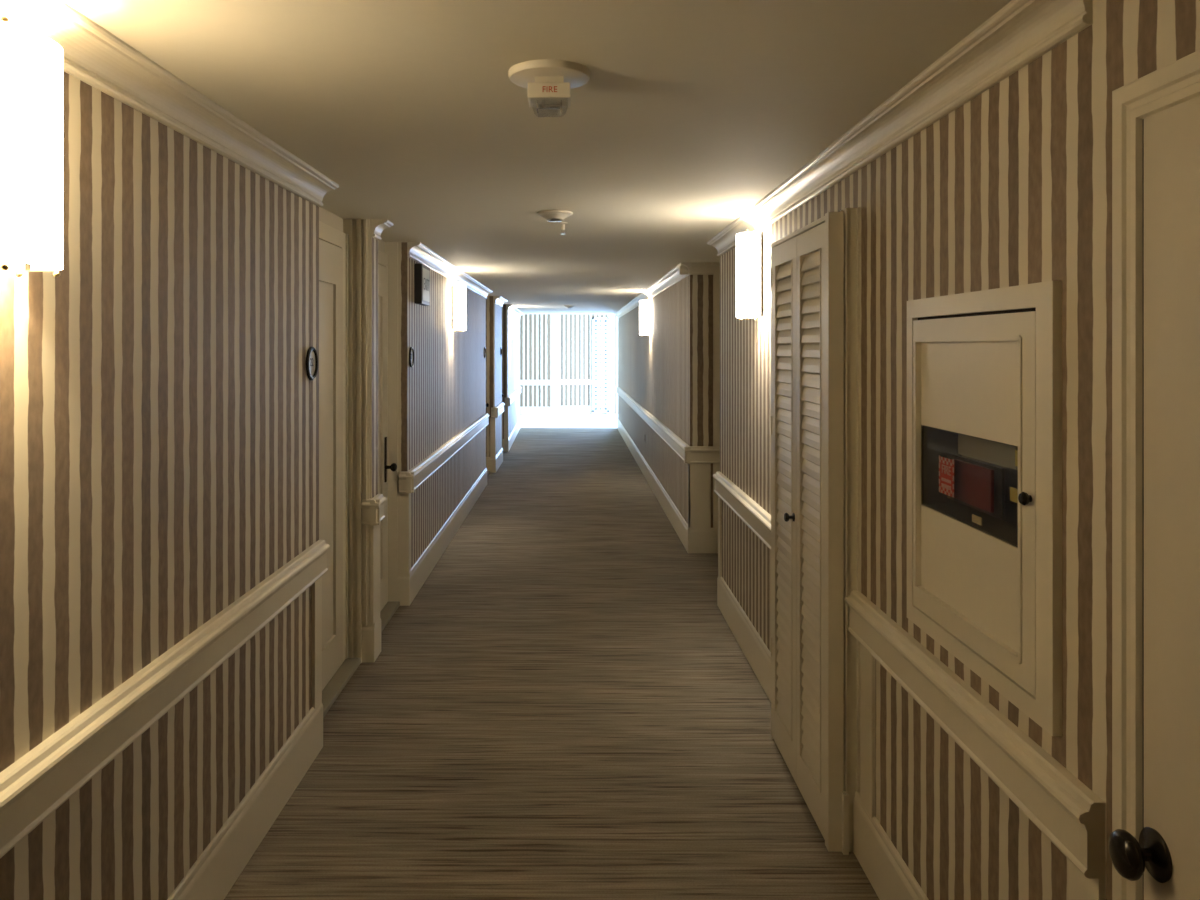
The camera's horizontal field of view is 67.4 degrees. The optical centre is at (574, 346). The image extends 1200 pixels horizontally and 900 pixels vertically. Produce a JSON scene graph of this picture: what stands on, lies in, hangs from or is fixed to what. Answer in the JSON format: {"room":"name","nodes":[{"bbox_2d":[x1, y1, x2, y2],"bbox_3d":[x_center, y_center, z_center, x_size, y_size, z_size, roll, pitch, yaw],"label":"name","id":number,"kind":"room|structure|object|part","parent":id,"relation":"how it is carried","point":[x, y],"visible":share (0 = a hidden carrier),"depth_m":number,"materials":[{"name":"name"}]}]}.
{"room":"hotel corridor","nodes":[
{"label":"hotel corridor","id":0,"kind":"room"},
{"bbox_2d":[0,71,519,899],"bbox_3d":[-1.230,0.505,7.950,0.281,2.390,21.900,0,0,0],"label":"wall","id":1,"kind":"structure","parent":0,"point":[159,404],"depth_m":2.44,"materials":[{"name":"paper"}]},
{"bbox_2d":[0,16,62,276],"bbox_3d":[-1.039,-0.360,1.670,0.138,0.449,0.218,0,0,0],"label":"wall sconce","id":2,"kind":"object","parent":1,"relation":"attached to","point":[31,62],"visible":1,"depth_m":1.62,"materials":[{"name":"frosted white glass"},{"name":"aged brass"}]},
{"bbox_3d":[-1.076,-0.360,1.775,0.012,0.420,0.008,0,0,0],"label":"rail","id":3,"kind":"part","parent":2,"relation":"part of","materials":[{"name":"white metal"}]},
{"bbox_2d":[0,540,329,857],"bbox_3d":[-1.095,0.888,0.415,0.048,0.137,6.830,0,0,0],"label":"trim","id":4,"kind":"structure","parent":1,"relation":"attached to","point":[39,782],"depth_m":2.18,"materials":[{"name":"beige paint"}]},
{"bbox_2d":[0,0,338,206],"bbox_3d":[-1.076,-0.643,0.415,0.085,0.094,6.830,0,0,0],"label":"trim","id":5,"kind":"structure","parent":1,"relation":"attached to","point":[92,55],"depth_m":2.28,"materials":[{"name":"beige paint"}]},
{"bbox_2d":[306,347,317,379],"bbox_3d":[-1.083,0.068,3.710,0.012,0.140,0.140,0,0,0],"label":"number plaque","id":6,"kind":"object","parent":1,"relation":"attached to","point":[311,357],"visible":1,"depth_m":3.71,"materials":[{"name":"brown metal"}]},
{"bbox_2d":[312,576,321,708],"bbox_3d":[-1.085,1.228,3.781,0.014,0.545,0.102,0,0,0],"label":"trim","id":7,"kind":"structure","parent":1,"relation":"attached to","point":[317,586],"depth_m":3.75,"materials":[{"name":"beige paint"}]},
{"bbox_2d":[319,221,360,717],"bbox_3d":[-1.200,0.546,4.344,0.099,2.307,1.018,0,0,0],"label":"door","id":8,"kind":"structure","parent":1,"relation":"in","point":[337,668],"depth_m":4.61,"materials":[{"name":"beige paint"}]},
{"bbox_3d":[-1.236,0.546,4.344,0.027,2.307,1.018,0,0,0],"label":"casing","id":9,"kind":"part","parent":8,"relation":"part of","materials":[{"name":"beige paint"}]},
{"bbox_2d":[167,418,519,899],"bbox_3d":[-1.151,1.596,7.935,0.158,0.208,21.870,0,0,0],"label":"baseboard","id":10,"kind":"structure","parent":1,"relation":"attached to","point":[214,873],"depth_m":3.32,"materials":[{"name":"beige paint"}]},
{"bbox_2d":[343,219,379,662],"bbox_3d":[-1.169,0.505,4.933,0.162,2.390,0.194,0,0,0],"label":"trim","id":11,"kind":"structure","parent":1,"relation":"attached to","point":[357,230],"depth_m":4.85,"materials":[{"name":"beige paint"}]},
{"bbox_2d":[361,494,386,525],"bbox_3d":[-1.099,0.888,4.926,0.093,0.137,0.208,0,0,0],"label":"trim","id":12,"kind":"structure","parent":1,"relation":"attached to","point":[372,509],"depth_m":4.84,"materials":[{"name":"beige paint"}]},
{"bbox_2d":[372,219,392,239],"bbox_3d":[-1.058,-0.643,4.950,0.085,0.094,0.160,0,0,0],"label":"trim","id":13,"kind":"structure","parent":1,"relation":"attached to","point":[378,225],"depth_m":4.89,"materials":[{"name":"beige paint"}]},
{"bbox_2d":[378,250,399,631],"bbox_3d":[-1.199,0.546,5.492,0.100,2.307,0.953,0,0,0],"label":"door","id":14,"kind":"structure","parent":1,"relation":"in","point":[387,609],"depth_m":5.75,"materials":[{"name":"beige paint"}]},
{"bbox_3d":[-1.236,0.546,5.492,0.027,2.307,0.953,0,0,0],"label":"casing","id":15,"kind":"part","parent":14,"relation":"part of","materials":[{"name":"beige paint"}]},
{"bbox_3d":[-1.219,0.725,5.800,0.010,0.290,0.044,0,0,0],"label":"lock plate","id":16,"kind":"part","parent":14,"relation":"part of","materials":[{"name":"brown metal"}]},
{"bbox_3d":[-1.185,0.775,5.800,0.071,0.056,0.056,0,0,0],"label":"knob","id":17,"kind":"part","parent":14,"relation":"part of","materials":[{"name":"brown metal"}]},
{"bbox_2d":[385,242,410,600],"bbox_3d":[-1.171,0.505,5.951,0.157,2.390,0.078,0,0,0],"label":"trim","id":18,"kind":"structure","parent":1,"relation":"attached to","point":[399,504],"depth_m":5.91,"materials":[{"name":"beige paint"}]},
{"bbox_2d":[409,347,413,366],"bbox_3d":[-1.098,0.068,6.050,0.012,0.140,0.140,0,0,0],"label":"number plaque","id":19,"kind":"object","parent":1,"relation":"attached to","point":[411,351],"visible":1,"depth_m":6.06,"materials":[{"name":"brown metal"}]},
{"bbox_2d":[415,264,429,305],"bbox_3d":[-1.078,-0.438,6.370,0.054,0.275,0.340,0,0,0],"label":"exit sign","id":20,"kind":"object","parent":1,"relation":"attached to","point":[422,272],"visible":1,"depth_m":6.22,"materials":[{"name":"black plastic"}]},
{"bbox_2d":[399,413,489,492],"bbox_3d":[-1.103,0.888,8.516,0.093,0.137,5.268,0,0,0],"label":"trim","id":21,"kind":"structure","parent":1,"relation":"attached to","point":[412,479],"depth_m":7.01,"materials":[{"name":"beige paint"}]},
{"bbox_2d":[407,242,492,298],"bbox_3d":[-1.062,-0.643,8.540,0.085,0.094,5.220,0,0,0],"label":"trim","id":22,"kind":"structure","parent":1,"relation":"attached to","point":[416,251],"depth_m":7.22,"materials":[{"name":"beige paint"}]},
{"bbox_2d":[450,281,465,331],"bbox_3d":[-1.036,-0.360,8.000,0.138,0.449,0.218,0,0,0],"label":"wall sconce","id":23,"kind":"object","parent":1,"relation":"attached to","point":[458,289],"visible":1,"depth_m":7.91,"materials":[{"name":"white glass"}]},
{"bbox_3d":[-1.094,-0.360,8.000,0.022,0.360,0.100,0,0,0],"label":"plate","id":24,"kind":"part","parent":23,"relation":"part of","materials":[{"name":"white metal"}]},
{"bbox_3d":[-1.073,-0.360,7.895,0.012,0.420,0.008,0,0,0],"label":"rail","id":25,"kind":"part","parent":23,"relation":"part of","materials":[{"name":"white metal"}]},
{"bbox_2d":[490,417,495,457],"bbox_3d":[-1.114,1.228,12.224,0.072,0.545,0.072,0,0,0],"label":"trim","id":26,"kind":"structure","parent":1,"relation":"attached to","point":[492,420],"depth_m":12.19,"materials":[{"name":"beige paint"}]},
{"bbox_2d":[491,402,504,417],"bbox_3d":[-1.089,0.888,12.776,0.093,0.137,1.248,0,0,0],"label":"trim","id":27,"kind":"structure","parent":1,"relation":"attached to","point":[496,411],"depth_m":12.20,"materials":[{"name":"beige paint"}]},
{"bbox_2d":[495,296,506,306],"bbox_3d":[-1.048,-0.643,12.800,0.085,0.094,1.200,0,0,0],"label":"trim","id":28,"kind":"structure","parent":1,"relation":"attached to","point":[499,300],"depth_m":12.63,"materials":[{"name":"beige paint"}]},
{"bbox_2d":[504,406,507,439],"bbox_3d":[-1.117,1.228,14.594,0.067,0.545,0.012,0,0,0],"label":"trim","id":29,"kind":"structure","parent":1,"relation":"attached to","point":[505,407],"depth_m":14.59,"materials":[{"name":"beige paint"}]},
{"bbox_2d":[504,386,521,405],"bbox_3d":[-1.105,0.888,16.711,0.093,0.137,4.319,0,0,0],"label":"trim","id":30,"kind":"structure","parent":1,"relation":"attached to","point":[508,401],"depth_m":15.62,"materials":[{"name":"beige paint"}]},
{"bbox_2d":[510,312,517,338],"bbox_3d":[-1.036,-0.360,15.300,0.138,0.449,0.218,0,0,0],"label":"wall sconce","id":31,"kind":"object","parent":1,"relation":"attached to","point":[514,316],"visible":1,"depth_m":15.21,"materials":[{"name":"white glass"}]},
{"bbox_3d":[-1.017,-0.360,15.300,0.100,0.420,0.210,0,0,0],"label":"lamp shade","id":32,"kind":"part","parent":31,"relation":"part of","materials":[{"name":"white fabric"}]},
{"bbox_2d":[507,304,523,318],"bbox_3d":[-1.087,-0.643,16.736,0.085,0.094,4.271,0,0,-1],"label":"trim","id":33,"kind":"structure","parent":1,"relation":"attached to","point":[511,308],"depth_m":15.69,"materials":[{"name":"beige paint"}]},
{"bbox_2d":[62,0,1011,313],"bbox_3d":[0.600,-0.920,9.950,4.400,0.460,26.300,0,0,0],"label":"ceiling","id":34,"kind":"structure","parent":0,"point":[688,114],"depth_m":2.50,"materials":[{"name":"paint"}]},
{"bbox_2d":[508,59,590,113],"bbox_3d":[-0.064,-0.638,2.262,0.206,0.103,0.206,0,0,0],"label":"fire alarm strobe","id":35,"kind":"object","parent":34,"relation":"attached to","point":[549,82],"visible":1,"depth_m":2.21,"materials":[{"name":"beige plastic"}]},
{"bbox_2d":[537,210,572,221],"bbox_3d":[-0.104,-0.667,4.620,0.184,0.045,0.184,0,0,0],"label":"smoke detector","id":36,"kind":"object","parent":34,"relation":"attached to","point":[550,215],"visible":1,"depth_m":4.57,"materials":[{"name":"beige plastic"}]},
{"bbox_2d":[559,222,567,233],"bbox_3d":[-0.066,-0.658,5.000,0.052,0.063,0.052,0,0,0],"label":"sprinkler head","id":37,"kind":"object","parent":34,"relation":"attached to","point":[563,224],"visible":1,"depth_m":4.99},
{"bbox_3d":[-0.066,-0.669,5.000,0.052,0.042,0.052,0,0,0],"label":"stem","id":38,"kind":"part","parent":37,"relation":"part of","materials":[{"name":"beige plastic"}]},
{"bbox_2d":[224,414,879,899],"bbox_3d":[0.450,1.750,9.950,4.700,0.100,26.300,0,0,0],"label":"floor","id":39,"kind":"structure","parent":0,"point":[566,706],"depth_m":3.93,"materials":[{"name":"carpet"}]},
{"bbox_2d":[592,317,608,413],"bbox_3d":[0.650,0.475,22.782,0.420,2.450,0.125,0,0,0],"label":"lattice screen","id":40,"kind":"object","parent":39,"relation":"on","point":[600,325],"visible":1,"depth_m":22.79,"materials":[{"name":"white paint"}]},
{"bbox_2d":[610,314,612,422],"bbox_3d":[0.830,0.325,20.250,0.060,2.750,0.100,0,0,0],"label":"trim","id":41,"kind":"structure","parent":39,"relation":"on","point":[611,315],"depth_m":20.20,"materials":[{"name":"beige paint"}]},
{"bbox_2d":[520,314,617,413],"bbox_3d":[0.600,0.325,22.735,4.000,2.750,0.470,0,0,0],"label":"wall","id":42,"kind":"structure","parent":0,"point":[575,330],"depth_m":22.85,"materials":[{"name":"paper"}]},
{"bbox_2d":[551,314,558,413],"bbox_3d":[-0.499,0.325,22.669,0.109,2.750,0.401,0,0,15],"label":"trim","id":43,"kind":"structure","parent":42,"relation":"attached to","point":[554,317],"depth_m":22.83,"materials":[{"name":"beige paint"}]},
{"bbox_2d":[520,379,604,384],"bbox_3d":[-0.325,0.888,22.651,2.150,0.137,0.398,0,0,0],"label":"trim","id":44,"kind":"structure","parent":42,"relation":"attached to","point":[556,381],"depth_m":22.80,"materials":[{"name":"beige paint"}]},
{"bbox_2d":[520,406,609,414],"bbox_3d":[-0.250,1.596,22.666,2.300,0.208,0.368,0,0,0],"label":"baseboard","id":45,"kind":"structure","parent":42,"relation":"attached to","point":[562,409],"depth_m":22.83,"materials":[{"name":"beige paint"}]},
{"bbox_2d":[618,0,1199,899],"bbox_3d":[1.135,0.505,7.950,0.470,2.390,21.900,0,0,0],"label":"wall","id":46,"kind":"structure","parent":0,"point":[1012,186],"depth_m":2.22,"materials":[{"name":"paper"}]},
{"bbox_2d":[639,300,650,335],"bbox_3d":[0.864,-0.360,11.100,0.138,0.449,0.218,0,0,0],"label":"wall sconce","id":47,"kind":"object","parent":46,"relation":"attached to","point":[644,305],"visible":1,"depth_m":11.01,"materials":[{"name":"white glass"}]},
{"bbox_3d":[0.901,-0.360,10.995,0.012,0.420,0.008,0,0,0],"label":"rail","id":48,"kind":"part","parent":47,"relation":"part of","materials":[{"name":"white metal"}]},
{"bbox_3d":[0.922,-0.360,11.100,0.022,0.360,0.100,0,0,0],"label":"plate","id":49,"kind":"part","parent":47,"relation":"part of","materials":[{"name":"white metal"}]},
{"bbox_2d":[614,262,719,318],"bbox_3d":[1.033,-0.643,13.122,0.386,0.094,11.556,0,0,0],"label":"trim","id":50,"kind":"structure","parent":46,"relation":"attached to","point":[682,270],"depth_m":8.36,"materials":[{"name":"beige paint"}]},
{"bbox_2d":[616,386,719,463],"bbox_3d":[1.051,0.888,13.141,0.349,0.137,11.520,0,0,0],"label":"trim","id":51,"kind":"structure","parent":46,"relation":"attached to","point":[689,454],"depth_m":8.15,"materials":[{"name":"beige paint"}]},
{"bbox_2d":[688,270,719,552],"bbox_3d":[1.093,0.505,7.451,0.313,2.390,0.078,0,0,0],"label":"trim","id":52,"kind":"structure","parent":46,"relation":"attached to","point":[699,474],"depth_m":7.41,"materials":[{"name":"beige paint"}]},
{"bbox_2d":[718,496,721,576],"bbox_3d":[0.949,1.228,5.891,0.012,0.545,0.082,0,0,0],"label":"trim","id":53,"kind":"structure","parent":46,"relation":"attached to","point":[719,498],"depth_m":5.87,"materials":[{"name":"beige paint"}]},
{"bbox_2d":[713,471,770,549],"bbox_3d":[0.931,0.888,4.920,0.048,0.137,2.020,0,0,0],"label":"trim","id":54,"kind":"structure","parent":46,"relation":"attached to","point":[752,514],"depth_m":4.87,"materials":[{"name":"beige paint"}]},
{"bbox_2d":[736,229,765,320],"bbox_3d":[0.886,-0.360,4.550,0.138,0.449,0.218,0,0,0],"label":"wall sconce","id":55,"kind":"object","parent":46,"relation":"attached to","point":[750,245],"visible":1,"depth_m":4.46,"materials":[{"name":"white glass"}]},
{"bbox_3d":[0.923,-0.360,4.445,0.012,0.420,0.008,0,0,0],"label":"rail","id":56,"kind":"part","parent":55,"relation":"part of","materials":[{"name":"white metal"}]},
{"bbox_3d":[0.944,-0.360,4.550,0.022,0.360,0.100,0,0,0],"label":"plate","id":57,"kind":"part","parent":55,"relation":"part of","materials":[{"name":"white metal"}]},
{"bbox_2d":[617,418,928,899],"bbox_3d":[1.066,1.596,10.250,0.368,0.208,17.300,0,0,0],"label":"baseboard","id":58,"kind":"structure","parent":46,"relation":"attached to","point":[888,874],"depth_m":4.47,"materials":[{"name":"beige paint"}]},
{"bbox_2d":[771,207,859,854],"bbox_3d":[0.886,0.616,3.471,0.138,2.168,0.918,0,0,0],"label":"door","id":59,"kind":"structure","parent":46,"relation":"in","point":[815,268],"depth_m":3.19,"materials":[{"name":"beige paint"}]},
{"bbox_3d":[0.836,0.665,3.515,0.038,0.036,0.036,0,0,0],"label":"knob","id":60,"kind":"part","parent":59,"relation":"part of","materials":[{"name":"brown metal"}]},
{"bbox_2d":[707,0,1092,256],"bbox_3d":[0.912,-0.643,3.795,0.085,0.094,4.270,0,0,0],"label":"trim","id":61,"kind":"structure","parent":46,"relation":"attached to","point":[1021,32],"depth_m":2.28,"materials":[{"name":"beige paint"}]},
{"bbox_2d":[844,591,1105,878],"bbox_3d":[0.931,0.888,2.330,0.048,0.137,1.420,0,0,0],"label":"trim","id":62,"kind":"structure","parent":46,"relation":"attached to","point":[1070,814],"depth_m":1.97,"materials":[{"name":"beige paint"}]},
{"bbox_2d":[860,643,1105,899],"bbox_3d":[0.949,1.228,2.297,0.012,0.545,1.355,0,0,0],"label":"trim","id":63,"kind":"structure","parent":46,"relation":"attached to","point":[1080,887],"depth_m":2.86,"materials":[{"name":"beige paint"}]},
{"bbox_2d":[907,281,1061,735],"bbox_3d":[0.990,0.317,2.152,0.150,0.893,0.776,0,0,0],"label":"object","id":64,"kind":"object","parent":46,"relation":"attached to","point":[984,367],"visible":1,"depth_m":2.07,"materials":[{"name":"beige paint"}]},
{"bbox_2d":[939,455,953,497],"bbox_3d":[0.962,0.334,2.333,0.001,0.098,0.095,0,0,0],"label":"print","id":65,"kind":"object","parent":64,"relation":"attached to","point":[946,466],"depth_m":2.33,"materials":[{"name":"red paper"}]},
{"bbox_3d":[0.944,0.320,2.163,0.020,0.786,0.661,0,0,0],"label":"cabinet door","id":66,"kind":"part","parent":64,"relation":"part of","materials":[{"name":"beige paint"}]},
{"bbox_3d":[0.998,0.249,2.184,0.006,0.057,0.308,0,0,0],"label":"grey mounting plate","id":67,"kind":"part","parent":64,"relation":"part of","materials":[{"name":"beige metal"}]},
{"bbox_3d":[0.928,0.312,1.852,0.026,0.028,0.028,0,0,0],"label":"cabinet knob","id":68,"kind":"part","parent":64,"relation":"part of","materials":[{"name":"brown metal"}]},
{"bbox_2d":[1108,50,1199,899],"bbox_3d":[0.918,0.626,1.111,0.074,2.147,0.923,0,0,0],"label":"door","id":69,"kind":"structure","parent":46,"relation":"in","point":[1154,839],"depth_m":1.46,"materials":[{"name":"beige paint"}]},
{"bbox_3d":[0.909,0.828,1.468,0.056,0.074,0.074,0,0,0],"label":"knob","id":70,"kind":"part","parent":69,"relation":"part of","materials":[{"name":"brown metal"}]}
]}

